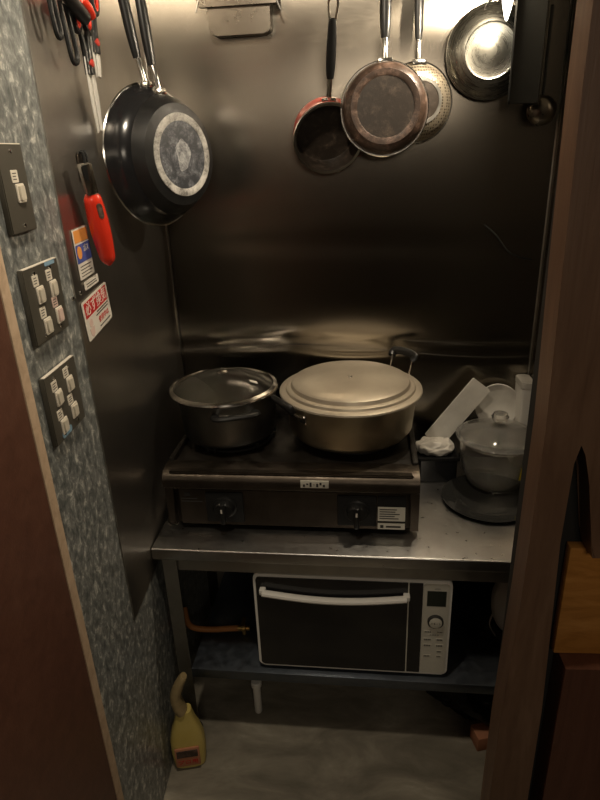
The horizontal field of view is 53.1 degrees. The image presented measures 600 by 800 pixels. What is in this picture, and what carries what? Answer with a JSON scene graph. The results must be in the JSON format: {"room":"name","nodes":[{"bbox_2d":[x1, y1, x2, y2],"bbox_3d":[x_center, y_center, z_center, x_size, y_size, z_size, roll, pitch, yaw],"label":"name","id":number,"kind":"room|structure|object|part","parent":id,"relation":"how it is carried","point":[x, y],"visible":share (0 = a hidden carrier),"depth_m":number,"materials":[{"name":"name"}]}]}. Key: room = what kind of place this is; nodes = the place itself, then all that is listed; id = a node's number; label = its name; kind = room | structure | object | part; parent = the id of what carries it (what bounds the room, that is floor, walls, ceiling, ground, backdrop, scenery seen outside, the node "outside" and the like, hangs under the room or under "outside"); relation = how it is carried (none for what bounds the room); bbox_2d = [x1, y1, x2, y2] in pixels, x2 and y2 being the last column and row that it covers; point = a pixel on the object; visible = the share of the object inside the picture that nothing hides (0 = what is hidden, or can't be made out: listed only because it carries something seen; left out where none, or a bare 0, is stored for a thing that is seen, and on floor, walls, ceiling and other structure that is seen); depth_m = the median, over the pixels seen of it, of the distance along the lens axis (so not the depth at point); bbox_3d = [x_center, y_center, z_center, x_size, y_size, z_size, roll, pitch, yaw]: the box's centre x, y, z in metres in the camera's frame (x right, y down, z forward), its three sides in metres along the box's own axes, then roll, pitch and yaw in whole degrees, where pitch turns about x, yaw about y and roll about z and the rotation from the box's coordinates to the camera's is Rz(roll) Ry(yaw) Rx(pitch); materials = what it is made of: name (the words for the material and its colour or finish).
{"room":"small kitchen","nodes":[
{"label":"small kitchen","id":0,"kind":"room"},
{"bbox_2d":[0,0,210,799],"bbox_3d":[-0.423,-0.135,1.183,0.067,2.450,1.870,-1,23,3],"label":"wall","id":1,"kind":"structure","parent":0,"point":[133,362],"depth_m":1.23,"materials":[{"name":"metal"}]},
{"bbox_2d":[0,143,36,235],"bbox_3d":[-0.407,-0.303,0.861,0.014,0.121,0.076,-1,23,3],"label":"switch plate","id":2,"kind":"object","parent":1,"relation":"attached to","point":[15,197],"visible":1,"depth_m":0.85,"materials":[{"name":"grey metal"}]},
{"bbox_3d":[-0.403,-0.299,0.869,0.002,0.026,0.023,-1,23,3],"label":"switch frame","id":3,"kind":"part","parent":2,"relation":"part of","materials":[{"name":"beige plastic"}]},
{"bbox_2d":[16,257,68,346],"bbox_3d":[-0.400,-0.157,0.947,0.014,0.117,0.122,-1,23,3],"label":"switch plate","id":4,"kind":"object","parent":1,"relation":"attached to","point":[40,286],"visible":1,"depth_m":0.93,"materials":[{"name":"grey metal"}]},
{"bbox_3d":[-0.398,-0.162,0.923,0.002,0.026,0.023,-1,23,3],"label":"switch frame","id":5,"kind":"part","parent":4,"relation":"part of","materials":[{"name":"beige plastic"}]},
{"bbox_3d":[-0.396,-0.117,0.946,0.002,0.026,0.023,-1,23,3],"label":"switch frame","id":6,"kind":"part","parent":4,"relation":"part of","materials":[{"name":"beige plastic"}]},
{"bbox_3d":[-0.396,-0.180,0.968,0.003,0.026,0.023,-1,23,3],"label":"switch frame","id":7,"kind":"part","parent":4,"relation":"part of","materials":[{"name":"white plastic"}]},
{"bbox_3d":[-0.394,-0.140,0.987,0.003,0.026,0.023,-1,23,3],"label":"switch frame","id":8,"kind":"part","parent":4,"relation":"part of","materials":[{"name":"white plastic"}]},
{"bbox_2d":[0,296,116,799],"bbox_3d":[-0.431,0.207,0.429,0.030,2.400,0.975,-1,23,3],"label":"door","id":9,"kind":"structure","parent":1,"relation":"attached to","point":[52,747],"depth_m":0.88,"materials":[{"name":"brown wood"}]},
{"bbox_2d":[38,355,84,446],"bbox_3d":[-0.394,-0.001,1.007,0.014,0.119,0.122,-1,23,3],"label":"switch plate","id":10,"kind":"object","parent":1,"relation":"attached to","point":[59,387],"visible":1,"depth_m":0.99,"materials":[{"name":"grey metal"}]},
{"bbox_3d":[-0.392,-0.004,0.979,0.002,0.026,0.023,-1,23,3],"label":"switch frame","id":11,"kind":"part","parent":10,"relation":"part of","materials":[{"name":"beige plastic"}]},
{"bbox_3d":[-0.390,0.042,0.999,0.002,0.026,0.023,-1,23,3],"label":"switch frame","id":12,"kind":"part","parent":10,"relation":"part of","materials":[{"name":"beige plastic"}]},
{"bbox_3d":[-0.390,-0.028,1.021,0.002,0.026,0.023,-1,23,3],"label":"switch frame","id":13,"kind":"part","parent":10,"relation":"part of","materials":[{"name":"beige plastic"}]},
{"bbox_3d":[-0.389,0.017,1.038,0.002,0.026,0.023,-1,23,3],"label":"switch frame","id":14,"kind":"part","parent":10,"relation":"part of","materials":[{"name":"beige plastic"}]},
{"bbox_2d":[0,247,123,799],"bbox_3d":[-0.401,0.014,0.890,0.011,2.400,0.024,-1,23,3],"label":"trim","id":15,"kind":"structure","parent":1,"relation":"attached to","point":[5,293],"depth_m":0.95,"materials":[{"name":"brown wood"}]},
{"bbox_2d":[47,0,95,65],"bbox_3d":[-0.374,-0.626,0.976,0.030,0.142,0.188,-1,23,3],"label":"tongs","id":16,"kind":"object","parent":1,"relation":"hanging from","point":[83,10],"visible":1,"depth_m":0.99,"materials":[{"name":"black plastic"}]},
{"bbox_2d":[76,150,88,179],"bbox_3d":[-0.393,-0.427,1.097,0.015,0.054,0.027,-1,23,3],"label":"hook","id":17,"kind":"object","parent":1,"relation":"attached to","point":[82,155],"visible":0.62,"depth_m":1.09,"materials":[{"name":"metal"}]},
{"bbox_2d":[71,225,94,280],"bbox_3d":[-0.396,-0.270,1.101,0.002,0.091,0.073,-1,23,3],"label":"instruction sticker","id":18,"kind":"object","parent":1,"relation":"attached to","point":[79,235],"visible":1,"depth_m":1.10,"materials":[{"name":"beige"}]},
{"bbox_2d":[81,261,91,276],"bbox_3d":[-0.395,-0.243,1.113,0.001,0.018,0.053,-1,25,3],"label":"print","id":19,"kind":"object","parent":18,"relation":"attached to","point":[86,266],"depth_m":1.11,"materials":[{"name":"grey paper"}]},
{"bbox_2d":[69,10,103,132],"bbox_3d":[-0.383,-0.611,1.081,0.018,0.239,0.090,-2,23,1],"label":"scissors","id":20,"kind":"object","parent":1,"relation":"hanging from","point":[84,39],"visible":0.7,"depth_m":1.08,"materials":[{"name":"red metal"}]},
{"bbox_3d":[-0.387,-0.648,1.048,0.011,0.142,0.052,-1,27,3],"label":"handle","id":21,"kind":"part","parent":20,"relation":"part of","materials":[{"name":"black plastic"}]},
{"bbox_3d":[-0.382,-0.664,1.081,0.011,0.142,0.052,-1,27,3],"label":"handle","id":22,"kind":"part","parent":20,"relation":"part of","materials":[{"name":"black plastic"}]},
{"bbox_3d":[-0.383,-0.565,1.106,0.002,0.134,0.021,-1,27,3],"label":"blade","id":23,"kind":"part","parent":20,"relation":"part of","materials":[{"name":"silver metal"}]},
{"bbox_3d":[-0.379,-0.569,1.113,0.002,0.134,0.021,-1,27,3],"label":"blade","id":24,"kind":"part","parent":20,"relation":"part of","materials":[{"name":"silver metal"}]},
{"bbox_2d":[84,274,98,290],"bbox_3d":[-0.394,-0.223,1.135,0.001,0.019,0.072,-1,23,3],"label":"strip","id":25,"kind":"object","parent":1,"relation":"attached to","point":[93,280],"visible":1,"depth_m":1.13,"materials":[{"name":"beige paper"}]},
{"bbox_2d":[89,0,100,77],"bbox_3d":[-0.391,-0.709,1.137,0.017,0.180,0.085,-1,23,3],"label":"scissors","id":26,"kind":"object","parent":1,"relation":"hanging from","point":[94,40],"visible":0.48,"depth_m":1.14,"materials":[{"name":"red plastic"}]},
{"bbox_3d":[-0.396,-0.722,1.111,0.011,0.137,0.050,-1,19,3],"label":"handle","id":27,"kind":"part","parent":26,"relation":"part of","materials":[{"name":"red plastic"}]},
{"bbox_3d":[-0.393,-0.660,1.147,0.002,0.080,0.020,-1,19,3],"label":"blade","id":28,"kind":"part","parent":26,"relation":"part of","materials":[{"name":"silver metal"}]},
{"bbox_3d":[-0.390,-0.733,1.144,0.011,0.137,0.050,-1,19,3],"label":"handle","id":29,"kind":"part","parent":26,"relation":"part of","materials":[{"name":"red plastic"}]},
{"bbox_3d":[-0.388,-0.662,1.153,0.002,0.080,0.020,-1,19,3],"label":"blade","id":30,"kind":"part","parent":26,"relation":"part of","materials":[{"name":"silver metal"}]},
{"bbox_2d":[77,162,114,265],"bbox_3d":[-0.370,-0.335,1.096,0.037,0.186,0.071,-5,23,-6],"label":"tool","id":31,"kind":"object","parent":1,"relation":"hanging from","point":[97,218],"visible":1,"depth_m":1.09,"materials":[{"name":"red plastic"},{"name":"black plastic"},{"name":"polished steel"}]},
{"bbox_2d":[81,282,111,341],"bbox_3d":[-0.391,-0.173,1.163,0.002,0.088,0.142,-1,23,3],"label":"warning sticker","id":32,"kind":"object","parent":1,"relation":"attached to","point":[96,309],"visible":1,"depth_m":1.16,"materials":[{"name":"beige paper"}]},
{"bbox_2d":[96,301,109,325],"bbox_3d":[-0.390,-0.170,1.190,0.001,0.033,0.069,-1,29,3],"label":"print","id":33,"kind":"object","parent":32,"relation":"on","point":[102,307],"depth_m":1.19,"materials":[{"name":"grey paper"}]},
{"bbox_2d":[102,0,188,225],"bbox_3d":[-0.302,-0.623,1.264,0.062,0.497,0.292,11,26,29],"label":"frying pan","id":34,"kind":"object","parent":1,"relation":"hanging from","point":[122,111],"visible":0.54,"depth_m":1.21,"materials":[{"name":"black metal"}]},
{"bbox_3d":[-0.343,-0.767,1.184,0.019,0.165,0.026,10,32,29],"label":"handle","id":35,"kind":"part","parent":34,"relation":"part of","materials":[{"name":"black plastic"}]},
{"bbox_2d":[146,61,184,375],"bbox_3d":[-0.379,-0.618,1.623,0.005,1.800,0.006,-1,23,4],"label":"trim","id":36,"kind":"structure","parent":1,"relation":"attached to","point":[146,61],"depth_m":1.74,"materials":[{"name":"silver metal"}]},
{"bbox_2d":[131,0,212,213],"bbox_3d":[-0.281,-0.616,1.257,0.074,0.459,0.262,12,27,31],"label":"frying pan","id":37,"kind":"object","parent":1,"relation":"hanging from","point":[171,151],"visible":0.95,"depth_m":1.25,"materials":[{"name":"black metal"}]},
{"bbox_3d":[-0.312,-0.758,1.205,0.020,0.156,0.026,11,28,32],"label":"handle","id":38,"kind":"part","parent":37,"relation":"part of","materials":[{"name":"black plastic"}]},
{"bbox_2d":[164,608,485,799],"bbox_3d":[0.258,1.446,0.589,4.000,0.060,4.400,-1,23,4],"label":"floor","id":39,"kind":"structure","parent":0,"point":[306,741],"depth_m":1.68,"materials":[{"name":"grey concrete"}]},
{"bbox_2d":[170,672,205,767],"bbox_3d":[-0.306,0.849,1.596,0.093,0.309,0.066,-5,23,-7],"label":"bottle","id":40,"kind":"object","parent":39,"relation":"on","point":[187,738],"visible":1,"depth_m":1.59,"materials":[{"name":"yellow plastic"},{"name":"grey plastic"},{"name":"red printed label"}]},
{"bbox_2d":[176,749,197,758],"bbox_3d":[-0.301,0.943,1.601,0.056,0.025,0.002,-5,23,-7],"label":"label","id":41,"kind":"object","parent":40,"relation":"on","point":[190,753],"depth_m":1.60,"materials":[{"name":"paper"}]},
{"bbox_2d":[151,461,515,725],"bbox_3d":[0.167,0.572,1.774,0.997,0.650,0.505,0,23,6],"label":"work table","id":42,"kind":"object","parent":39,"relation":"on","point":[447,544],"visible":0.33,"depth_m":1.52,"materials":[{"name":"grey metal"}]},
{"bbox_3d":[-0.314,0.654,1.621,0.036,0.590,0.036,0,23,6],"label":"leg","id":43,"kind":"part","parent":42,"relation":"part of","materials":[{"name":"metal"}]},
{"bbox_2d":[183,607,237,631],"bbox_3d":[-0.263,0.639,1.727,0.179,0.056,0.046,5,24,16],"label":"gas hose","id":44,"kind":"object","parent":42,"relation":"on","point":[189,624],"visible":0.92,"depth_m":1.72,"materials":[{"name":"brown rubber"}]},
{"bbox_2d":[237,617,249,634],"bbox_3d":[-0.161,0.651,1.718,0.034,0.044,0.037,-1,23,4],"label":"gas valve","id":45,"kind":"object","parent":44,"relation":"attached to","point":[242,627],"visible":1,"depth_m":1.71,"materials":[{"name":"gold metal"}]},
{"bbox_3d":[-0.162,0.634,1.711,0.010,0.007,0.037,-1,23,4],"label":"lever","id":46,"kind":"part","parent":45,"relation":"part of","materials":[{"name":"black metal"}]},
{"bbox_3d":[-0.267,0.486,2.020,0.036,0.590,0.036,0,23,6],"label":"leg","id":47,"kind":"part","parent":42,"relation":"part of","materials":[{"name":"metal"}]},
{"bbox_2d":[251,680,261,713],"bbox_3d":[-0.126,0.872,1.770,0.031,0.120,0.031,-1,23,4],"label":"table leg","id":48,"kind":"object","parent":42,"relation":"attached to","point":[256,685],"visible":0.8,"depth_m":1.76,"materials":[{"name":"white metal"}]},
{"bbox_2d":[162,405,419,530],"bbox_3d":[-0.008,0.177,1.635,0.630,0.197,0.412,0,23,6],"label":"gas stove","id":49,"kind":"object","parent":42,"relation":"on","point":[279,479],"visible":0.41,"depth_m":1.49,"materials":[{"name":"metal"}]},
{"bbox_2d":[169,367,277,448],"bbox_3d":[-0.200,0.004,1.611,0.287,0.177,0.346,-1,23,4],"label":"lidded pot","id":50,"kind":"object","parent":49,"relation":"on","point":[224,407],"visible":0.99,"depth_m":1.52,"materials":[{"name":"grey metal"}]},
{"bbox_3d":[-0.203,-0.053,1.587,0.268,0.037,0.268,-1,23,4],"label":"glass lid","id":51,"kind":"part","parent":50,"relation":"part of","materials":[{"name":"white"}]},
{"bbox_3d":[-0.157,0.041,1.472,0.125,0.021,0.048,-8,23,-12],"label":"handle","id":52,"kind":"part","parent":50,"relation":"part of","materials":[{"name":"black plastic"}]},
{"bbox_3d":[-0.191,0.276,1.491,0.064,0.062,0.034,0,23,6],"label":"knob","id":53,"kind":"part","parent":49,"relation":"part of","materials":[{"name":"black plastic"}]},
{"bbox_3d":[-0.188,0.269,1.510,0.096,0.086,0.006,0,23,6],"label":"knob plate","id":54,"kind":"part","parent":49,"relation":"part of","materials":[{"name":"black plastic"}]},
{"bbox_3d":[-0.024,0.269,1.499,0.560,0.101,0.012,0,23,6],"label":"panel","id":55,"kind":"part","parent":49,"relation":"part of","materials":[{"name":"metal"}]},
{"bbox_3d":[-0.024,0.245,1.492,0.630,0.156,0.026,0,23,6],"label":"frame","id":56,"kind":"part","parent":49,"relation":"part of","materials":[{"name":"metal"}]},
{"bbox_3d":[-0.006,0.091,1.645,0.626,0.046,0.327,0,23,6],"label":"plate","id":57,"kind":"part","parent":49,"relation":"part of","materials":[{"name":"black metal"}]},
{"bbox_2d":[303,483,324,486],"bbox_3d":[0.033,0.203,1.442,0.053,0.012,0.001,0,23,6],"label":"print","id":58,"kind":"object","parent":49,"relation":"on","point":[310,484],"depth_m":1.44},
{"bbox_2d":[271,346,422,453],"bbox_3d":[0.127,-0.004,1.593,0.389,0.182,0.374,-1,23,4],"label":"pot","id":59,"kind":"object","parent":49,"relation":"on","point":[346,406],"visible":1,"depth_m":1.48,"materials":[{"name":"metal"}]},
{"bbox_3d":[-0.043,0.009,1.482,0.030,0.033,0.100,-15,26,-28],"label":"handle","id":60,"kind":"part","parent":59,"relation":"part of","materials":[{"name":"black plastic"}]},
{"bbox_3d":[0.132,-0.043,1.577,0.374,0.033,0.374,-1,23,4],"label":"lid","id":61,"kind":"part","parent":59,"relation":"part of","materials":[{"name":"metal"}]},
{"bbox_3d":[0.290,-0.129,1.682,0.030,0.033,0.100,-19,28,-35],"label":"handle","id":62,"kind":"part","parent":59,"relation":"part of","materials":[{"name":"black plastic"}]},
{"bbox_3d":[0.140,0.271,1.473,0.096,0.086,0.006,0,23,6],"label":"knob plate","id":63,"kind":"part","parent":49,"relation":"part of","materials":[{"name":"black plastic"}]},
{"bbox_3d":[0.137,0.278,1.454,0.064,0.062,0.034,0,23,6],"label":"knob","id":64,"kind":"part","parent":49,"relation":"part of","materials":[{"name":"black plastic"}]},
{"bbox_2d":[379,509,400,527],"bbox_3d":[0.220,0.290,1.468,0.052,0.054,0.001,0,23,7],"label":"print","id":65,"kind":"object","parent":49,"relation":"on","point":[381,526],"depth_m":1.47},
{"bbox_2d":[151,461,515,572],"bbox_3d":[0.155,0.286,1.655,0.997,0.032,0.505,0,23,6],"label":"countertop","id":66,"kind":"structure","parent":42,"relation":"on","point":[445,539],"depth_m":1.47,"materials":[{"name":"metal"}]},
{"bbox_2d":[191,572,500,694],"bbox_3d":[0.166,0.646,1.808,0.870,0.030,0.499,0,23,6],"label":"shelf","id":67,"kind":"object","parent":42,"relation":"attached to","point":[473,660],"depth_m":1.63,"materials":[{"name":"grey metal"}]},
{"bbox_2d":[253,573,452,674],"bbox_3d":[0.148,0.516,1.678,0.490,0.312,0.380,0,23,6],"label":"microwave oven","id":68,"kind":"object","parent":42,"relation":"on","point":[317,621],"visible":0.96,"depth_m":1.52,"materials":[{"name":"white"}]},
{"bbox_3d":[0.083,0.487,1.480,0.371,0.031,0.026,0,23,6],"label":"handle","id":69,"kind":"part","parent":68,"relation":"part of","materials":[{"name":"white plastic"}]},
{"bbox_3d":[0.336,0.574,1.504,0.063,0.282,0.005,0,23,6],"label":"control panel","id":70,"kind":"part","parent":68,"relation":"part of","materials":[{"name":"silver metal"}]},
{"bbox_2d":[416,444,459,481],"bbox_3d":[0.391,0.181,1.739,0.122,0.078,0.092,-1,23,4],"label":"plastic tub","id":71,"kind":"object","parent":42,"relation":"on","point":[432,468],"visible":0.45,"depth_m":1.70,"materials":[{"name":"black plastic"}]},
{"bbox_2d":[415,436,453,456],"bbox_3d":[0.386,0.131,1.719,0.110,0.048,0.086,-1,23,4],"label":"crumpled bag","id":72,"kind":"object","parent":71,"relation":"on","point":[436,446],"visible":1,"depth_m":1.69,"materials":[{"name":"grey plastic"}]},
{"bbox_2d":[425,378,489,437],"bbox_3d":[0.453,0.037,1.735,0.179,0.204,0.020,-4,23,-4],"label":"cutting board","id":73,"kind":"object","parent":71,"relation":"on","point":[474,392],"visible":0.79,"depth_m":1.73,"materials":[{"name":"white plastic"}]},
{"bbox_2d":[451,581,502,643],"bbox_3d":[0.503,0.594,1.762,0.130,0.074,0.287,-13,25,-23],"label":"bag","id":74,"kind":"object","parent":42,"relation":"on","point":[471,603],"visible":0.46,"depth_m":1.71,"materials":[{"name":"black plastic"}]},
{"bbox_2d":[442,475,519,522],"bbox_3d":[0.506,0.264,1.619,0.244,0.010,0.244,-1,23,4],"label":"glass plate","id":75,"kind":"object","parent":42,"relation":"on","point":[470,501],"visible":0.74,"depth_m":1.60,"materials":[{"name":"grey"}]},
{"bbox_2d":[456,410,526,492],"bbox_3d":[0.540,0.132,1.646,0.226,0.217,0.226,-1,23,4],"label":"glass pot","id":76,"kind":"object","parent":75,"relation":"on","point":[491,449],"visible":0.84,"depth_m":1.59,"materials":[{"name":"white"}]},
{"bbox_3d":[0.537,0.065,1.618,0.226,0.072,0.226,-1,23,4],"label":"lid","id":77,"kind":"part","parent":76,"relation":"part of","materials":[{"name":"clear glass"}]},
{"bbox_2d":[475,384,515,419],"bbox_3d":[0.573,0.015,1.747,0.128,0.125,0.033,-1,23,4],"label":"dish","id":78,"kind":"object","parent":42,"relation":"on","point":[502,397],"visible":0.67,"depth_m":1.75,"materials":[{"name":"ceramic"}]},
{"bbox_2d":[489,582,507,635],"bbox_3d":[0.556,0.488,1.579,0.095,0.302,0.082,7,24,22],"label":"plastic bag","id":79,"kind":"object","parent":42,"relation":"hanging from","point":[499,591],"visible":0.31,"depth_m":1.58,"materials":[{"name":"white"}]},
{"bbox_2d":[514,374,532,424],"bbox_3d":[0.643,0.064,1.752,0.037,0.268,0.079,-1,23,4],"label":"container","id":80,"kind":"object","parent":42,"relation":"on","point":[523,385],"visible":0.56,"depth_m":1.70,"materials":[{"name":"white plastic"}]},
{"bbox_2d":[470,723,488,750],"bbox_3d":[0.510,0.931,1.665,0.060,0.046,0.048,-6,23,-9],"label":"cardboard box","id":81,"kind":"object","parent":39,"relation":"on","point":[479,732],"visible":0.51,"depth_m":1.65,"materials":[{"name":"brown cardboard"}]},
{"bbox_2d":[146,0,570,607],"bbox_3d":[0.168,-0.363,1.675,1.120,2.450,0.008,0,23,6],"label":"wall","id":82,"kind":"structure","parent":0,"point":[282,268],"depth_m":1.62,"materials":[{"name":"metal"}]},
{"bbox_2d":[293,0,359,173],"bbox_3d":[0.056,-0.730,1.433,0.170,0.360,0.191,11,26,29],"label":"frying pan","id":83,"kind":"object","parent":82,"relation":"hanging from","point":[321,144],"visible":0.84,"depth_m":1.50,"materials":[{"name":"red metal"}]},
{"bbox_3d":[0.070,-0.778,1.335,0.023,0.121,0.018,-4,45,-4],"label":"handle","id":84,"kind":"part","parent":83,"relation":"part of","materials":[{"name":"black plastic"}]},
{"bbox_2d":[445,0,515,100],"bbox_3d":[0.446,-0.817,1.404,0.206,0.211,0.031,2,23,10],"label":"frying pan","id":85,"kind":"object","parent":82,"relation":"hanging from","point":[478,53],"visible":0.77,"depth_m":1.40,"materials":[{"name":"silver metal"}]},
{"bbox_2d":[484,225,532,259],"bbox_3d":[0.553,-0.417,1.593,0.133,0.096,0.010,0,23,6],"label":"cable","id":86,"kind":"object","parent":82,"relation":"attached to","point":[487,227],"visible":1,"depth_m":1.60,"materials":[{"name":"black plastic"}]},
{"bbox_2d":[526,4,556,125],"bbox_3d":[0.572,-0.776,1.397,0.052,0.253,0.055,-13,25,-24],"label":"ladle","id":87,"kind":"object","parent":82,"relation":"hanging from","point":[540,114],"visible":0.94,"depth_m":1.42,"materials":[{"name":"silver metal"}]},
{"bbox_2d":[526,95,556,125],"bbox_3d":[0.572,-0.688,1.424,0.068,0.068,0.026,6,19,19],"label":"cup","id":88,"kind":"object","parent":87,"relation":"on","point":[540,114],"depth_m":1.42,"materials":[{"name":"metal"}]},
{"bbox_3d":[0.577,-0.811,1.399,0.007,0.190,0.013,6,19,20],"label":"handle","id":89,"kind":"part","parent":87,"relation":"part of","materials":[{"name":"black plastic"}]},
{"bbox_2d":[527,0,572,374],"bbox_3d":[0.649,-0.336,1.628,0.004,2.400,0.005,-1,23,4],"label":"trim","id":90,"kind":"structure","parent":82,"relation":"attached to","point":[571,2],"depth_m":1.53,"materials":[{"name":"wood"}]},
{"bbox_3d":[0.139,-1.007,1.375,0.900,0.012,0.063,0,23,6],"label":"rail","id":91,"kind":"object","parent":82,"relation":"attached to","visible":0},
{"bbox_2d":[195,0,281,37],"bbox_3d":[-0.144,-0.950,1.428,0.208,0.144,0.050,0,23,6],"label":"steel tray","id":92,"kind":"object","parent":91,"relation":"hanging from","point":[226,18],"visible":1,"depth_m":1.43,"materials":[{"name":"white metal"}]},
{"bbox_2d":[340,0,428,156],"bbox_3d":[0.194,-0.760,1.367,0.208,0.385,0.071,-1,23,4],"label":"frying pan","id":93,"kind":"object","parent":91,"relation":"hanging from","point":[384,110],"visible":1,"depth_m":1.37,"materials":[{"name":"brown metal"}]},
{"bbox_3d":[0.191,-0.884,1.339,0.026,0.136,0.019,-1,19,4],"label":"handle","id":94,"kind":"part","parent":93,"relation":"part of","materials":[{"name":"black plastic"}]},
{"bbox_2d":[405,0,451,142],"bbox_3d":[0.283,-0.804,1.424,0.182,0.359,0.053,-5,23,-7],"label":"pan","id":95,"kind":"object","parent":91,"relation":"hanging from","point":[438,88],"visible":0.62,"depth_m":1.44,"materials":[{"name":"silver metal"}]},
{"bbox_3d":[0.277,-0.913,1.396,0.023,0.135,0.016,-5,20,-7],"label":"handle","id":96,"kind":"part","parent":95,"relation":"part of","materials":[{"name":"black plastic"}]},
{"bbox_2d":[502,0,548,106],"bbox_3d":[0.480,-0.832,1.327,0.115,0.330,0.185,-1,23,4],"label":"cutting board","id":97,"kind":"object","parent":91,"relation":"hanging from","point":[530,21],"visible":1,"depth_m":1.28,"materials":[{"name":"black"}]},
{"bbox_3d":[0.433,-0.844,1.251,0.028,0.095,0.028,-1,23,4],"label":"bulb","id":98,"kind":"part","parent":97,"relation":"part of","materials":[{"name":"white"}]},
{"bbox_2d":[499,146,581,799],"bbox_3d":[0.661,-0.028,0.889,0.610,2.400,0.028,-1,23,4],"label":"wall","id":99,"kind":"structure","parent":0,"point":[571,530],"depth_m":0.99,"materials":[{"name":"black wood"}]},
{"bbox_2d":[480,0,599,799],"bbox_3d":[0.510,-0.010,0.860,0.347,2.400,0.055,-1,23,4],"label":"trim","id":100,"kind":"structure","parent":99,"relation":"attached to","point":[566,423],"depth_m":0.87,"materials":[{"name":"brown wood"}]},
{"bbox_2d":[550,541,599,653],"bbox_3d":[0.712,0.339,1.012,0.534,0.225,0.021,-1,23,4],"label":"wooden panel","id":101,"kind":"object","parent":99,"relation":"attached to","point":[576,626],"depth_m":1.02,"materials":[{"name":"orange wood"}]},
{"bbox_2d":[530,653,599,799],"bbox_3d":[0.733,0.772,1.173,0.524,0.700,0.055,-1,23,4],"label":"door","id":102,"kind":"structure","parent":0,"point":[567,767],"depth_m":1.10,"materials":[{"name":"brown wood"}]}
]}

